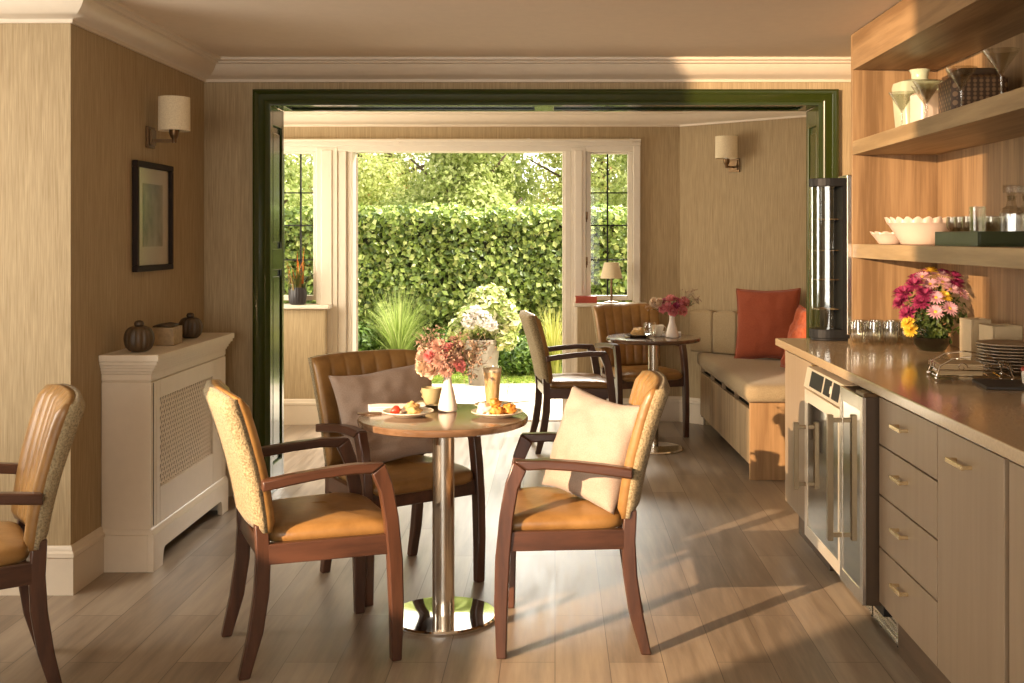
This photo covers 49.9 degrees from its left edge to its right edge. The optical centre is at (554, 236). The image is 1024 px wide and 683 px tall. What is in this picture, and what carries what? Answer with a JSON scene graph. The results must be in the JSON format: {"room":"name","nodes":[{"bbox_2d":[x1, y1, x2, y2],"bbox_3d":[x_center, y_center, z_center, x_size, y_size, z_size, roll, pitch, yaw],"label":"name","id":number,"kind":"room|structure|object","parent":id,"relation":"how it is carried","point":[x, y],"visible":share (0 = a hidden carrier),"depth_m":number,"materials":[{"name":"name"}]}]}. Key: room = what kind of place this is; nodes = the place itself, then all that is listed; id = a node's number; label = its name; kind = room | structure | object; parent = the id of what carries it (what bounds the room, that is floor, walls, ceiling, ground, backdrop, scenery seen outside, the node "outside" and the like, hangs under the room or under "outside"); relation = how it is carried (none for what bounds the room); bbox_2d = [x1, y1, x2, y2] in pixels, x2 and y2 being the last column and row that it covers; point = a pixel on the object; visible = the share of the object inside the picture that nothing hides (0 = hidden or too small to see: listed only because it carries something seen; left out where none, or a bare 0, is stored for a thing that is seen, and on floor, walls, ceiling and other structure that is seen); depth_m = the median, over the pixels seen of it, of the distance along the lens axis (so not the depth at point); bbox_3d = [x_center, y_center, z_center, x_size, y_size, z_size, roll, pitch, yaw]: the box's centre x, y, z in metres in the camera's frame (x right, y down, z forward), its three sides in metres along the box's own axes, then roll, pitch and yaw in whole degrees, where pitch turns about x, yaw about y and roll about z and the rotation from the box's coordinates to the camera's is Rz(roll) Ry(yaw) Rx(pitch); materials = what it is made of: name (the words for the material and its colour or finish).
{"room":"hotel breakfast room","nodes":[
{"label":"hotel breakfast room","id":0,"kind":"room"},
{"bbox_2d":[0,23,80,545],"bbox_3d":[-2.460,0.225,4.410,1.080,2.380,0.100,0,0,0],"label":"wall","id":1,"kind":"structure","parent":0,"point":[40,63],"depth_m":4.36,"materials":[{"name":"paper"}]},
{"bbox_2d":[0,527,104,594],"bbox_3d":[-2.449,1.319,4.492,1.102,0.192,0.307,0,0,0],"label":"baseboard","id":2,"kind":"structure","parent":1,"relation":"attached to","point":[69,569],"depth_m":4.35,"materials":[{"name":"beige paint"}]},
{"bbox_2d":[0,0,850,81],"bbox_3d":[-0.585,-0.906,5.125,4.830,0.118,1.790,0,0,0],"label":"trim","id":3,"kind":"structure","parent":1,"relation":"attached to","point":[112,20],"depth_m":5.92,"materials":[{"name":"beige paint"}]},
{"bbox_2d":[81,28,203,538],"bbox_3d":[-1.970,0.225,5.240,0.100,2.380,1.560,0,0,0],"label":"wall","id":4,"kind":"structure","parent":0,"point":[121,87],"depth_m":4.83,"materials":[{"name":"paper"}]},
{"bbox_2d":[132,160,173,271],"bbox_3d":[-1.905,-0.095,5.223,0.026,0.510,0.475,0,0,0],"label":"framed picture","id":5,"kind":"object","parent":4,"relation":"attached to","point":[152,183],"visible":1,"depth_m":5.21,"materials":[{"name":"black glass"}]},
{"bbox_2d":[143,183,162,246],"bbox_3d":[-1.909,-0.102,5.223,0.002,0.295,0.255,0,0,0],"label":"print","id":6,"kind":"object","parent":5,"relation":"attached to","point":[152,192],"depth_m":5.22},
{"bbox_2d":[146,95,189,148],"bbox_3d":[-1.823,-0.540,5.200,0.192,0.240,0.146,0,0,0],"label":"wall sconce","id":7,"kind":"object","parent":4,"relation":"attached to","point":[173,111],"visible":1,"depth_m":5.15,"materials":[{"name":"brown metal"}]},
{"bbox_2d":[0,421,921,682],"bbox_3d":[-0.550,1.475,2.975,5.100,0.120,11.350,0,0,0],"label":"floor","id":8,"kind":"structure","parent":0,"point":[732,591],"depth_m":4.20,"materials":[{"name":"brown wood"}]},
{"bbox_2d":[0,384,85,682],"bbox_3d":[-1.820,0.957,3.468,0.610,0.916,0.548,0,0,-31],"label":"armchair","id":9,"kind":"object","parent":8,"relation":"on","point":[58,410],"visible":1,"depth_m":3.36,"materials":[{"name":"brown wood"}]},
{"bbox_2d":[99,333,233,571],"bbox_3d":[-1.792,0.956,5.171,0.252,0.918,1.098,0,0,0],"label":"radiator cover","id":10,"kind":"object","parent":8,"relation":"on","point":[163,463],"visible":0.99,"depth_m":4.71,"materials":[{"name":"beige paint"}]},
{"bbox_2d":[123,320,154,351],"bbox_3d":[-1.801,0.428,4.760,0.126,0.136,0.127,0,0,-11],"label":"ornament","id":11,"kind":"object","parent":10,"relation":"on","point":[139,337],"visible":1,"depth_m":4.72,"materials":[{"name":"ceramic"}]},
{"bbox_2d":[151,322,181,345],"bbox_3d":[-1.800,0.448,5.093,0.110,0.096,0.157,0,0,-4],"label":"trinket box","id":12,"kind":"object","parent":10,"relation":"on","point":[170,333],"visible":0.95,"depth_m":5.02,"materials":[{"name":"brown wood"}]},
{"bbox_2d":[160,377,210,483],"bbox_3d":[-1.720,0.887,5.122,0.006,0.391,0.743,0,0,0],"label":"grille","id":13,"kind":"object","parent":10,"relation":"attached to","point":[194,461],"depth_m":5.08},
{"bbox_2d":[179,312,202,337],"bbox_3d":[-1.790,0.433,5.399,0.117,0.125,0.116,0,0,16],"label":"ornament","id":14,"kind":"object","parent":10,"relation":"on","point":[192,327],"visible":0.94,"depth_m":5.36,"materials":[{"name":"ceramic"}]},
{"bbox_2d":[203,379,403,680],"bbox_3d":[-0.892,0.957,3.801,0.610,0.916,0.548,0,0,-24],"label":"armchair","id":15,"kind":"object","parent":8,"relation":"on","point":[337,525],"visible":1,"depth_m":3.63,"materials":[{"name":"brown wood"}]},
{"bbox_2d":[308,349,485,606],"bbox_3d":[-0.680,0.957,4.598,0.548,0.916,0.610,0,0,-36],"label":"armchair","id":16,"kind":"object","parent":8,"relation":"on","point":[411,476],"visible":0.44,"depth_m":4.52,"materials":[{"name":"brown wood"}]},
{"bbox_2d":[328,364,431,462],"bbox_3d":[-0.689,0.743,4.589,0.472,0.431,0.210,0,0,-35],"label":"cushion","id":17,"kind":"object","parent":16,"relation":"on","point":[401,385],"visible":0.59,"depth_m":4.53,"materials":[{"name":"fabric"}]},
{"bbox_2d":[357,403,527,636],"bbox_3d":[-0.415,1.040,4.090,0.630,0.750,0.630,0,0,0],"label":"pedestal table","id":18,"kind":"object","parent":8,"relation":"on","point":[443,614],"visible":0.79,"depth_m":4.05,"materials":[{"name":"brown wood"}]},
{"bbox_2d":[368,402,425,412],"bbox_3d":[-0.605,0.649,4.206,0.210,0.028,0.084,0,0,-16],"label":"napkin","id":19,"kind":"object","parent":18,"relation":"on","point":[371,407],"visible":0.52,"depth_m":4.17,"materials":[{"name":"white fabric"}]},
{"bbox_2d":[383,407,433,417],"bbox_3d":[-0.545,0.654,4.085,0.188,0.021,0.188,0,0,0],"label":"plate","id":20,"kind":"object","parent":18,"relation":"on","point":[426,410],"visible":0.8,"depth_m":4.04,"materials":[{"name":"ceramic"}]},
{"bbox_2d":[416,400,438,406],"bbox_3d":[-0.480,0.657,4.325,0.132,0.015,0.132,0,0,0],"label":"saucer","id":21,"kind":"object","parent":18,"relation":"on","point":[422,400],"visible":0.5,"depth_m":4.28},
{"bbox_2d":[420,386,441,404],"bbox_3d":[-0.486,0.625,4.331,0.080,0.066,0.092,0,0,-14],"label":"coffee cup","id":22,"kind":"object","parent":21,"relation":"on","point":[430,394],"visible":0.95,"depth_m":4.30,"materials":[{"name":"ceramic"}]},
{"bbox_2d":[438,375,456,411],"bbox_3d":[-0.410,0.587,4.200,0.073,0.155,0.073,0,0,0],"label":"bud vase","id":23,"kind":"object","parent":18,"relation":"on","point":[447,401],"visible":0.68,"depth_m":4.18,"materials":[{"name":"ceramic"}]},
{"bbox_2d":[412,325,496,382],"bbox_3d":[-0.389,0.447,4.177,0.315,0.217,0.182,0,0,9],"label":"bouquet","id":24,"kind":"object","parent":23,"relation":"in","point":[429,360],"visible":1,"depth_m":4.15,"materials":[{"name":"pink plant"}]},
{"bbox_2d":[474,401,513,406],"bbox_3d":[-0.235,0.655,4.265,0.156,0.019,0.156,0,0,0],"label":"saucer","id":25,"kind":"object","parent":18,"relation":"on","point":[476,403],"visible":0.12,"depth_m":4.31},
{"bbox_2d":[483,367,509,403],"bbox_3d":[-0.234,0.580,4.259,0.096,0.155,0.075,0,0,31],"label":"glass","id":26,"kind":"object","parent":25,"relation":"on","point":[492,375],"visible":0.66,"depth_m":4.24,"materials":[{"name":"glass"}]},
{"bbox_2d":[471,408,522,418],"bbox_3d":[-0.215,0.654,4.080,0.192,0.021,0.192,0,0,0],"label":"plate","id":27,"kind":"object","parent":18,"relation":"on","point":[519,410],"visible":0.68,"depth_m":4.02,"materials":[{"name":"ceramic"}]},
{"bbox_2d":[476,402,491,414],"bbox_3d":[-0.264,0.638,4.089,0.060,0.051,0.056,0,0,-12],"label":"whipped cream","id":28,"kind":"object","parent":27,"relation":"on","point":[483,408],"visible":0.86,"depth_m":4.07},
{"bbox_2d":[519,310,615,453],"bbox_3d":[0.066,0.957,7.415,0.610,0.916,0.548,0,0,-8],"label":"armchair","id":29,"kind":"object","parent":8,"relation":"on","point":[558,385],"visible":0.99,"depth_m":7.19,"materials":[{"name":"brown wood"}]},
{"bbox_2d":[494,370,669,658],"bbox_3d":[0.105,0.957,3.949,0.610,0.916,0.548,0,0,1],"label":"armchair","id":30,"kind":"object","parent":8,"relation":"on","point":[530,518],"visible":0.87,"depth_m":3.71,"materials":[{"name":"brown wood"}]},
{"bbox_2d":[542,385,639,514],"bbox_3d":[0.135,0.755,3.955,0.194,0.396,0.437,0,0,-39],"label":"cushion","id":31,"kind":"object","parent":30,"relation":"on","point":[592,428],"visible":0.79,"depth_m":3.88,"materials":[{"name":"fabric"}]},
{"bbox_2d":[591,304,689,437],"bbox_3d":[0.599,0.957,7.963,0.548,0.916,0.610,0,0,-18],"label":"armchair","id":32,"kind":"object","parent":8,"relation":"on","point":[627,361],"visible":0.65,"depth_m":8.06,"materials":[{"name":"brown wood"}]},
{"bbox_2d":[606,334,700,454],"bbox_3d":[0.655,1.040,7.330,0.630,0.750,0.630,0,0,0],"label":"pedestal table","id":33,"kind":"object","parent":8,"relation":"on","point":[658,448],"visible":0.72,"depth_m":7.22,"materials":[{"name":"wood"}]},
{"bbox_2d":[666,315,678,337],"bbox_3d":[0.775,0.590,7.280,0.086,0.150,0.086,0,0,0],"label":"bud vase","id":34,"kind":"object","parent":33,"relation":"on","point":[671,332],"visible":0.92,"depth_m":7.25,"materials":[{"name":"ceramic"}]},
{"bbox_2d":[644,286,701,316],"bbox_3d":[0.782,0.424,7.268,0.374,0.203,0.163,0,0,-7],"label":"bouquet","id":35,"kind":"object","parent":34,"relation":"in","point":[680,305],"visible":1,"depth_m":7.25,"materials":[{"name":"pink plant"}]},
{"bbox_2d":[689,309,784,479],"bbox_3d":[1.428,0.979,7.373,0.828,0.871,1.962,0,0,0],"label":"bench","id":36,"kind":"object","parent":8,"relation":"on","point":[743,400],"visible":0.43,"depth_m":6.95,"materials":[{"name":"brown wood"}]},
{"bbox_2d":[689,309,714,352],"bbox_3d":[1.114,0.703,8.261,0.199,0.320,0.075,0,0,40],"label":"cushion","id":37,"kind":"object","parent":36,"relation":"on","point":[701,321],"depth_m":8.22,"materials":[{"name":"fabric"}]},
{"bbox_2d":[713,310,736,354],"bbox_3d":[1.271,0.703,8.129,0.199,0.320,0.075,0,0,40],"label":"cushion","id":38,"kind":"object","parent":36,"relation":"on","point":[724,321],"depth_m":8.10,"materials":[{"name":"fabric"}]},
{"bbox_2d":[734,288,800,358],"bbox_3d":[1.495,0.613,7.741,0.480,0.513,0.192,0,0,22],"label":"cushion","id":39,"kind":"object","parent":36,"relation":"on","point":[763,317],"visible":0.85,"depth_m":7.69,"materials":[{"name":"fabric"}]},
{"bbox_2d":[780,305,805,367],"bbox_3d":[1.599,0.668,6.980,0.207,0.451,0.491,0,0,-12],"label":"cushion","id":40,"kind":"object","parent":36,"relation":"on","point":[797,329],"visible":0.17,"depth_m":7.05,"materials":[{"name":"fabric"}]},
{"bbox_2d":[785,351,834,570],"bbox_3d":[1.456,0.973,4.960,0.737,0.884,0.598,0,0,0],"label":"base cabinet","id":41,"kind":"object","parent":8,"relation":"on","point":[796,366],"visible":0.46,"depth_m":5.05,"materials":[{"name":"beige paint"}]},
{"bbox_2d":[793,366,872,616],"bbox_3d":[1.403,0.980,4.355,0.795,0.870,0.592,0,0,0],"label":"wine cooler","id":42,"kind":"object","parent":8,"relation":"on","point":[822,390],"visible":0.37,"depth_m":4.40,"materials":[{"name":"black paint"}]},
{"bbox_2d":[826,386,897,646],"bbox_3d":[1.399,0.974,3.894,0.803,0.882,0.299,0,0,0],"label":"wine cooler","id":43,"kind":"object","parent":8,"relation":"on","point":[858,419],"visible":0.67,"depth_m":3.82,"materials":[{"name":"black paint"}]},
{"bbox_2d":[873,606,897,644],"bbox_3d":[1.173,1.345,3.897,0.014,0.100,0.295,0,0,0],"label":"vent grille","id":44,"kind":"object","parent":43,"relation":"attached to","point":[889,624],"depth_m":3.85,"materials":[{"name":"metal"}]},
{"bbox_2d":[879,397,950,682],"bbox_3d":[1.448,0.973,3.450,0.755,0.884,0.568,0,0,0],"label":"drawer unit","id":45,"kind":"object","parent":8,"relation":"on","point":[908,449],"visible":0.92,"depth_m":3.42,"materials":[{"name":"beige paint"}]},
{"bbox_2d":[938,426,1010,682],"bbox_3d":[1.448,0.973,2.928,0.755,0.884,0.473,0,0,0],"label":"base cabinet","id":46,"kind":"object","parent":8,"relation":"on","point":[973,479],"visible":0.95,"depth_m":2.91,"materials":[{"name":"beige paint"}]},
{"bbox_2d":[1009,461,1023,682],"bbox_3d":[1.462,0.973,2.360,0.725,0.884,0.618,0,0,0],"label":"base cabinet","id":47,"kind":"object","parent":8,"relation":"on","point":[1016,471],"visible":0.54,"depth_m":2.62,"materials":[{"name":"beige paint"}]},
{"bbox_2d":[775,338,1023,466],"bbox_3d":[1.453,0.512,3.708,0.750,0.035,3.355,0,0,0],"label":"countertop","id":48,"kind":"structure","parent":47,"relation":"on","point":[993,420],"depth_m":3.63,"materials":[{"name":"stone"}]},
{"bbox_2d":[809,175,851,340],"bbox_3d":[1.316,0.100,5.295,0.184,0.790,0.164,0,0,0],"label":"display cabinet","id":49,"kind":"object","parent":48,"relation":"on","point":[835,219],"visible":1,"depth_m":5.27,"materials":[{"name":"metal"}]},
{"bbox_2d":[811,218,840,309],"bbox_3d":[1.299,0.130,5.295,0.130,0.435,0.122,0,0,0],"label":"wire shelf","id":50,"kind":"object","parent":49,"relation":"attached to","point":[830,228],"depth_m":5.36,"materials":[{"name":"silver metal"}]},
{"bbox_2d":[912,335,951,351],"bbox_3d":[1.640,0.464,4.790,0.164,0.062,0.164,0,0,0],"label":"flower bowl","id":51,"kind":"object","parent":48,"relation":"on","point":[938,344],"visible":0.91,"depth_m":4.73,"materials":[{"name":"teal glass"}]},
{"bbox_2d":[891,266,969,344],"bbox_3d":[1.627,0.300,4.773,0.326,0.346,0.265,0,0,20],"label":"bouquet","id":52,"kind":"object","parent":51,"relation":"in","point":[932,313],"visible":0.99,"depth_m":4.72,"materials":[{"name":"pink plant"}]},
{"bbox_2d":[927,351,1014,379],"bbox_3d":[1.455,0.451,3.860,0.265,0.088,0.184,0,0,10],"label":"wire caddy","id":53,"kind":"object","parent":48,"relation":"on","point":[1002,373],"visible":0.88,"depth_m":3.79,"materials":[{"name":"silver metal"}]},
{"bbox_2d":[932,360,982,375],"bbox_3d":[1.414,0.459,3.867,0.147,0.038,0.140,0,0,10],"label":"napkin stack","id":54,"kind":"object","parent":53,"relation":"in","point":[972,364],"visible":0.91,"depth_m":3.80,"materials":[{"name":"paper"}]},
{"bbox_2d":[960,318,990,359],"bbox_3d":[1.700,0.412,4.450,0.085,0.165,0.100,0,0,-6],"label":"wooden box","id":55,"kind":"object","parent":48,"relation":"on","point":[969,327],"visible":0.67,"depth_m":4.41,"materials":[{"name":"brown wood"}]},
{"bbox_2d":[972,379,1023,389],"bbox_3d":[1.560,0.489,3.640,0.300,0.010,0.200,0,0,8],"label":"slate board","id":56,"kind":"object","parent":48,"relation":"on","point":[989,384],"visible":1,"depth_m":3.62,"materials":[{"name":"stone"}]},
{"bbox_2d":[979,324,1021,339],"bbox_3d":[1.745,0.419,4.310,0.120,0.150,0.120,0,0,-3],"label":"wooden box","id":57,"kind":"object","parent":48,"relation":"on","point":[986,331],"visible":0.35,"depth_m":4.25,"materials":[{"name":"brown wood"}]},
{"bbox_2d":[982,366,1021,374],"bbox_3d":[1.672,0.485,4.022,0.250,0.019,0.250,0,0,0],"label":"dinner plate","id":58,"kind":"object","parent":48,"relation":"on","point":[985,368],"visible":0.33,"depth_m":3.94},
{"bbox_2d":[979,362,1020,370],"bbox_3d":[1.673,0.474,4.020,0.250,0.019,0.250,0,0,0],"label":"dinner plate","id":59,"kind":"object","parent":58,"relation":"on","point":[995,368],"visible":0.29,"depth_m":3.94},
{"bbox_2d":[976,359,1023,367],"bbox_3d":[1.670,0.463,4.018,0.250,0.019,0.250,0,0,0],"label":"dinner plate","id":60,"kind":"object","parent":59,"relation":"on","point":[978,360],"visible":0.31,"depth_m":3.96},
{"bbox_2d":[976,356,1023,364],"bbox_3d":[1.673,0.451,4.021,0.250,0.019,0.250,0,0,0],"label":"dinner plate","id":61,"kind":"object","parent":60,"relation":"on","point":[989,360],"visible":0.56,"depth_m":3.94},
{"bbox_2d":[976,354,1023,361],"bbox_3d":[1.672,0.440,4.022,0.250,0.019,0.250,0,0,0],"label":"dinner plate","id":62,"kind":"object","parent":61,"relation":"on","point":[981,355],"visible":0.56,"depth_m":3.94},
{"bbox_2d":[976,349,1023,358],"bbox_3d":[1.670,0.429,4.019,0.250,0.019,0.250,0,0,0],"label":"dinner plate","id":63,"kind":"object","parent":62,"relation":"on","point":[978,350],"visible":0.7,"depth_m":3.94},
{"bbox_2d":[977,347,1023,354],"bbox_3d":[1.674,0.418,4.019,0.250,0.019,0.250,0,0,0],"label":"dinner plate","id":64,"kind":"object","parent":63,"relation":"on","point":[979,348],"visible":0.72,"depth_m":3.94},
{"bbox_2d":[976,344,1023,351],"bbox_3d":[1.671,0.407,4.022,0.250,0.019,0.250,0,0,0],"label":"dinner plate","id":65,"kind":"object","parent":64,"relation":"on","point":[978,345],"visible":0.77,"depth_m":3.95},
{"bbox_2d":[976,339,1023,348],"bbox_3d":[1.671,0.395,4.021,0.250,0.019,0.250,0,0,0],"label":"dinner plate","id":66,"kind":"object","parent":65,"relation":"on","point":[995,343],"visible":0.97,"depth_m":4.08,"materials":[{"name":"ceramic"}]},
{"bbox_2d":[284,127,679,398],"bbox_3d":[-0.800,0.225,8.480,3.600,2.380,0.340,0,0,0],"label":"wall","id":67,"kind":"structure","parent":0,"point":[305,330],"depth_m":8.45,"materials":[{"name":"paint"}]},
{"bbox_2d":[284,399,318,424],"bbox_3d":[-2.159,1.319,8.349,0.882,0.192,0.122,0,0,0],"label":"baseboard","id":68,"kind":"structure","parent":67,"relation":"attached to","point":[296,411],"depth_m":8.29,"materials":[{"name":"beige paint"}]},
{"bbox_2d":[284,152,332,308],"bbox_3d":[-2.100,-0.068,8.405,0.800,1.221,0.270,0,0,0],"label":"window","id":69,"kind":"structure","parent":67,"relation":"in","point":[309,297],"depth_m":8.47,"materials":[{"name":"white paint"}]},
{"bbox_2d":[285,253,315,304],"bbox_3d":[-1.952,0.287,8.359,0.322,0.450,0.351,0,0,0],"label":"potted plant","id":70,"kind":"object","parent":69,"relation":"on","point":[297,294],"visible":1,"depth_m":8.31,"materials":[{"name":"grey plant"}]},
{"bbox_2d":[356,157,358,350],"bbox_3d":[-1.645,0.385,9.007,0.109,2.020,0.800,0,0,-13],"label":"door frame","id":71,"kind":"structure","parent":67,"relation":"in","point":[357,278],"depth_m":8.62,"materials":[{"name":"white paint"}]},
{"bbox_2d":[284,142,640,420],"bbox_3d":[-0.853,0.352,8.530,3.015,2.166,0.260,0,0,0],"label":"trim","id":72,"kind":"structure","parent":67,"relation":"attached to","point":[335,161],"depth_m":8.42,"materials":[{"name":"white paint"}]},
{"bbox_2d":[284,138,640,142],"bbox_3d":[-0.853,-0.735,8.392,3.015,0.030,0.037,0,0,0],"label":"trim","id":73,"kind":"structure","parent":67,"relation":"attached to","point":[397,140],"depth_m":8.38,"materials":[{"name":"white paint"}]},
{"bbox_2d":[573,152,646,306],"bbox_3d":[0.420,-0.075,8.420,0.560,1.206,0.240,0,0,0],"label":"window","id":74,"kind":"structure","parent":67,"relation":"in","point":[629,296],"depth_m":8.47,"materials":[{"name":"white paint"}]},
{"bbox_2d":[575,296,596,302],"bbox_3d":[0.235,0.474,8.375,0.160,0.050,0.110,0,0,-3],"label":"book","id":75,"kind":"object","parent":74,"relation":"on","point":[579,299],"visible":1,"depth_m":8.32,"materials":[{"name":"red paper"}]},
{"bbox_2d":[600,262,621,302],"bbox_3d":[0.430,0.347,8.385,0.170,0.305,0.170,0,0,0],"label":"table lamp","id":76,"kind":"object","parent":74,"relation":"on","point":[611,270],"visible":1,"depth_m":8.33,"materials":[{"name":"fabric"}]},
{"bbox_2d":[606,396,704,424],"bbox_3d":[0.639,1.319,8.370,0.982,0.192,0.161,0,0,0],"label":"baseboard","id":77,"kind":"structure","parent":67,"relation":"attached to","point":[672,412],"depth_m":8.43,"materials":[{"name":"beige paint"}]},
{"bbox_2d":[116,0,901,56],"bbox_3d":[-0.550,-1.040,2.975,5.100,0.150,11.350,0,0,0],"label":"ceiling","id":78,"kind":"structure","parent":0,"point":[225,28],"depth_m":5.09,"materials":[{"name":"paint"}]},
{"bbox_2d":[204,82,850,416],"bbox_3d":[-0.500,0.225,6.165,5.000,2.380,0.290,0,0,0],"label":"wall","id":79,"kind":"structure","parent":0,"point":[228,106],"depth_m":6.02,"materials":[{"name":"paint"}]},
{"bbox_2d":[279,108,811,126],"bbox_3d":[-0.375,-0.906,7.380,4.450,0.118,2.140,0,0,0],"label":"trim","id":80,"kind":"structure","parent":79,"relation":"attached to","point":[291,118],"depth_m":8.38,"materials":[{"name":"beige paint"}]},
{"bbox_2d":[253,89,838,493],"bbox_3d":[-0.051,0.305,6.147,3.192,2.220,0.326,0,0,0],"label":"trim","id":81,"kind":"structure","parent":79,"relation":"attached to","point":[822,121],"depth_m":6.00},
{"bbox_2d":[680,117,805,424],"bbox_3d":[1.480,0.225,7.480,1.040,2.380,2.340,0,0,0],"label":"wall","id":82,"kind":"structure","parent":0,"point":[746,228],"depth_m":8.11,"materials":[{"name":"paper"}]},
{"bbox_2d":[715,135,739,171],"bbox_3d":[1.266,-0.608,8.059,0.164,0.255,0.201,0,0,40],"label":"wall sconce","id":83,"kind":"object","parent":82,"relation":"attached to","point":[726,147],"visible":1,"depth_m":7.99,"materials":[{"name":"fabric"}]},
{"label":"outside","id":84,"kind":"structure","parent":0,"visible":0},
{"bbox_2d":[431,366,561,383],"bbox_3d":[-1.000,1.510,17.375,16.000,0.130,13.250,0,0,0],"label":"ground","id":85,"kind":"structure","parent":84,"point":[511,371],"depth_m":10.93,"materials":[{"name":"green plant"}]},
{"bbox_2d":[284,155,312,210],"bbox_3d":[-4.283,-0.668,15.194,2.550,4.235,2.633,0,0,34],"label":"tree","id":86,"kind":"object","parent":85,"relation":"on","point":[293,179],"visible":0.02,"depth_m":15.36,"materials":[{"name":"green plant"}]},
{"bbox_2d":[284,153,436,220],"bbox_3d":[-2.998,-1.232,18.469,3.905,5.362,3.985,0,0,-15],"label":"tree","id":87,"kind":"object","parent":85,"relation":"on","point":[379,174],"visible":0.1,"depth_m":17.48,"materials":[{"name":"green plant"}]},
{"bbox_2d":[358,321,382,350],"bbox_3d":[-2.145,1.174,11.595,0.658,0.581,0.672,0,0,0],"label":"shrub","id":88,"kind":"object","parent":85,"relation":"on","point":[366,342],"visible":0.21,"depth_m":11.51,"materials":[{"name":"green plant"}]},
{"bbox_2d":[359,285,444,349],"bbox_3d":[-1.642,0.964,11.542,1.046,0.961,1.062,0,0,3],"label":"ornamental grass","id":89,"kind":"object","parent":85,"relation":"on","point":[400,337],"depth_m":11.44,"materials":[{"name":"plant"}]},
{"bbox_2d":[421,326,466,369],"bbox_3d":[-1.141,1.202,11.755,0.616,0.513,0.627,0,0,0],"label":"shrub","id":90,"kind":"object","parent":85,"relation":"on","point":[444,337],"visible":0.06,"depth_m":11.70,"materials":[{"name":"green plant"}]},
{"bbox_2d":[284,201,631,366],"bbox_3d":[-1.000,0.548,12.456,10.080,1.922,0.986,0,0,0],"label":"hedge","id":91,"kind":"object","parent":85,"relation":"on","point":[451,251],"visible":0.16,"depth_m":12.08,"materials":[{"name":"green plant"}]},
{"bbox_2d":[372,153,543,220],"bbox_3d":[-1.270,-0.551,15.089,2.586,4.002,2.425,0,0,-27],"label":"tree","id":92,"kind":"object","parent":85,"relation":"on","point":[476,180],"visible":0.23,"depth_m":14.75,"materials":[{"name":"green plant"}]},
{"bbox_2d":[497,335,533,374],"bbox_3d":[-0.365,1.227,11.447,0.621,0.446,0.628,0,0,0],"label":"shrub","id":93,"kind":"object","parent":85,"relation":"on","point":[519,359],"visible":0.58,"depth_m":11.26,"materials":[{"name":"green plant"}]},
{"bbox_2d":[536,301,561,373],"bbox_3d":[-0.033,1.037,11.300,0.580,0.816,0.580,0,0,40],"label":"ornamental grass","id":94,"kind":"object","parent":85,"relation":"on","point":[553,333],"depth_m":11.24,"materials":[{"name":"plant"}]},
{"bbox_2d":[521,153,626,220],"bbox_3d":[0.816,-1.226,19.137,4.307,5.350,3.586,0,0,-15],"label":"tree","id":95,"kind":"object","parent":85,"relation":"on","point":[598,179],"visible":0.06,"depth_m":18.69,"materials":[{"name":"green plant"}]},
{"bbox_2d":[596,155,626,220],"bbox_3d":[1.780,-0.634,15.268,2.540,4.167,2.473,0,0,-14],"label":"tree","id":96,"kind":"object","parent":85,"relation":"on","point":[618,199],"visible":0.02,"depth_m":14.89,"materials":[{"name":"green plant"}]},
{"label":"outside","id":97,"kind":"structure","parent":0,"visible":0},
{"bbox_2d":[432,384,561,414],"bbox_3d":[-1.000,1.485,9.700,16.000,0.100,2.100,0,0,0],"label":"ground","id":98,"kind":"structure","parent":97,"point":[464,393],"depth_m":9.96,"materials":[{"name":"stone"}]},
{"bbox_2d":[464,339,498,385],"bbox_3d":[-0.710,1.212,10.720,0.380,0.445,0.380,0,0,0],"label":"planter","id":99,"kind":"object","parent":98,"relation":"on","point":[493,362],"visible":0.51,"depth_m":10.58,"materials":[{"name":"stone"}]},
{"bbox_2d":[447,283,521,351],"bbox_3d":[-0.666,0.776,10.683,0.747,0.668,0.487,0,0,-13],"label":"potted shrub","id":100,"kind":"object","parent":99,"relation":"in","point":[489,314],"visible":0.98,"depth_m":10.61,"materials":[{"name":"green plant"}]},
{"bbox_3d":[1.890,0.225,1.660,0.120,2.380,8.720,0,0,0],"label":"wall","id":101,"kind":"structure","parent":0,"visible":0},
{"bbox_2d":[851,0,1023,347],"bbox_3d":[1.619,-0.234,3.618,0.421,1.455,3.235,0,0,0],"label":"shelf unit","id":102,"kind":"object","parent":101,"relation":"attached to","point":[965,161],"visible":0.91,"depth_m":4.71,"materials":[{"name":"brown wood"}]},
{"bbox_2d":[870,231,900,243],"bbox_3d":[1.520,0.004,4.985,0.187,0.058,0.187,0,0,0],"label":"scalloped dish","id":103,"kind":"object","parent":102,"relation":"on","point":[885,237],"visible":0.62,"depth_m":4.93,"materials":[{"name":"ceramic"}]},
{"bbox_2d":[892,68,941,127],"bbox_3d":[1.635,-0.602,4.930,0.220,0.296,0.140,0,0,-6],"label":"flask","id":104,"kind":"object","parent":102,"relation":"on","point":[902,91],"visible":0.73,"depth_m":4.87,"materials":[{"name":"white ceramic"}]},
{"bbox_2d":[884,216,960,244],"bbox_3d":[1.565,-0.026,4.690,0.311,0.118,0.308,0,0,0],"label":"scalloped bowl","id":105,"kind":"object","parent":102,"relation":"on","point":[917,230],"visible":0.91,"depth_m":4.59,"materials":[{"name":"ceramic"}]},
{"bbox_2d":[910,89,937,122],"bbox_3d":[1.560,-0.533,4.600,0.120,0.160,0.110,0,0,-10],"label":"ceramic jar","id":106,"kind":"object","parent":102,"relation":"on","point":[919,109],"visible":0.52,"depth_m":4.55,"materials":[{"name":"ceramic"}]},
{"bbox_2d":[938,68,1007,113],"bbox_3d":[1.655,-0.556,4.360,0.220,0.206,0.220,0,0,4],"label":"basket","id":107,"kind":"object","parent":102,"relation":"on","point":[984,83],"visible":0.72,"depth_m":4.25,"materials":[{"name":"wicker"}]},
{"bbox_2d":[935,231,1023,246],"bbox_3d":[1.580,0.006,3.945,0.290,0.052,0.420,0,0,0],"label":"serving tray","id":108,"kind":"object","parent":102,"relation":"on","point":[962,238],"visible":1,"depth_m":3.73,"materials":[{"name":"green paint"}]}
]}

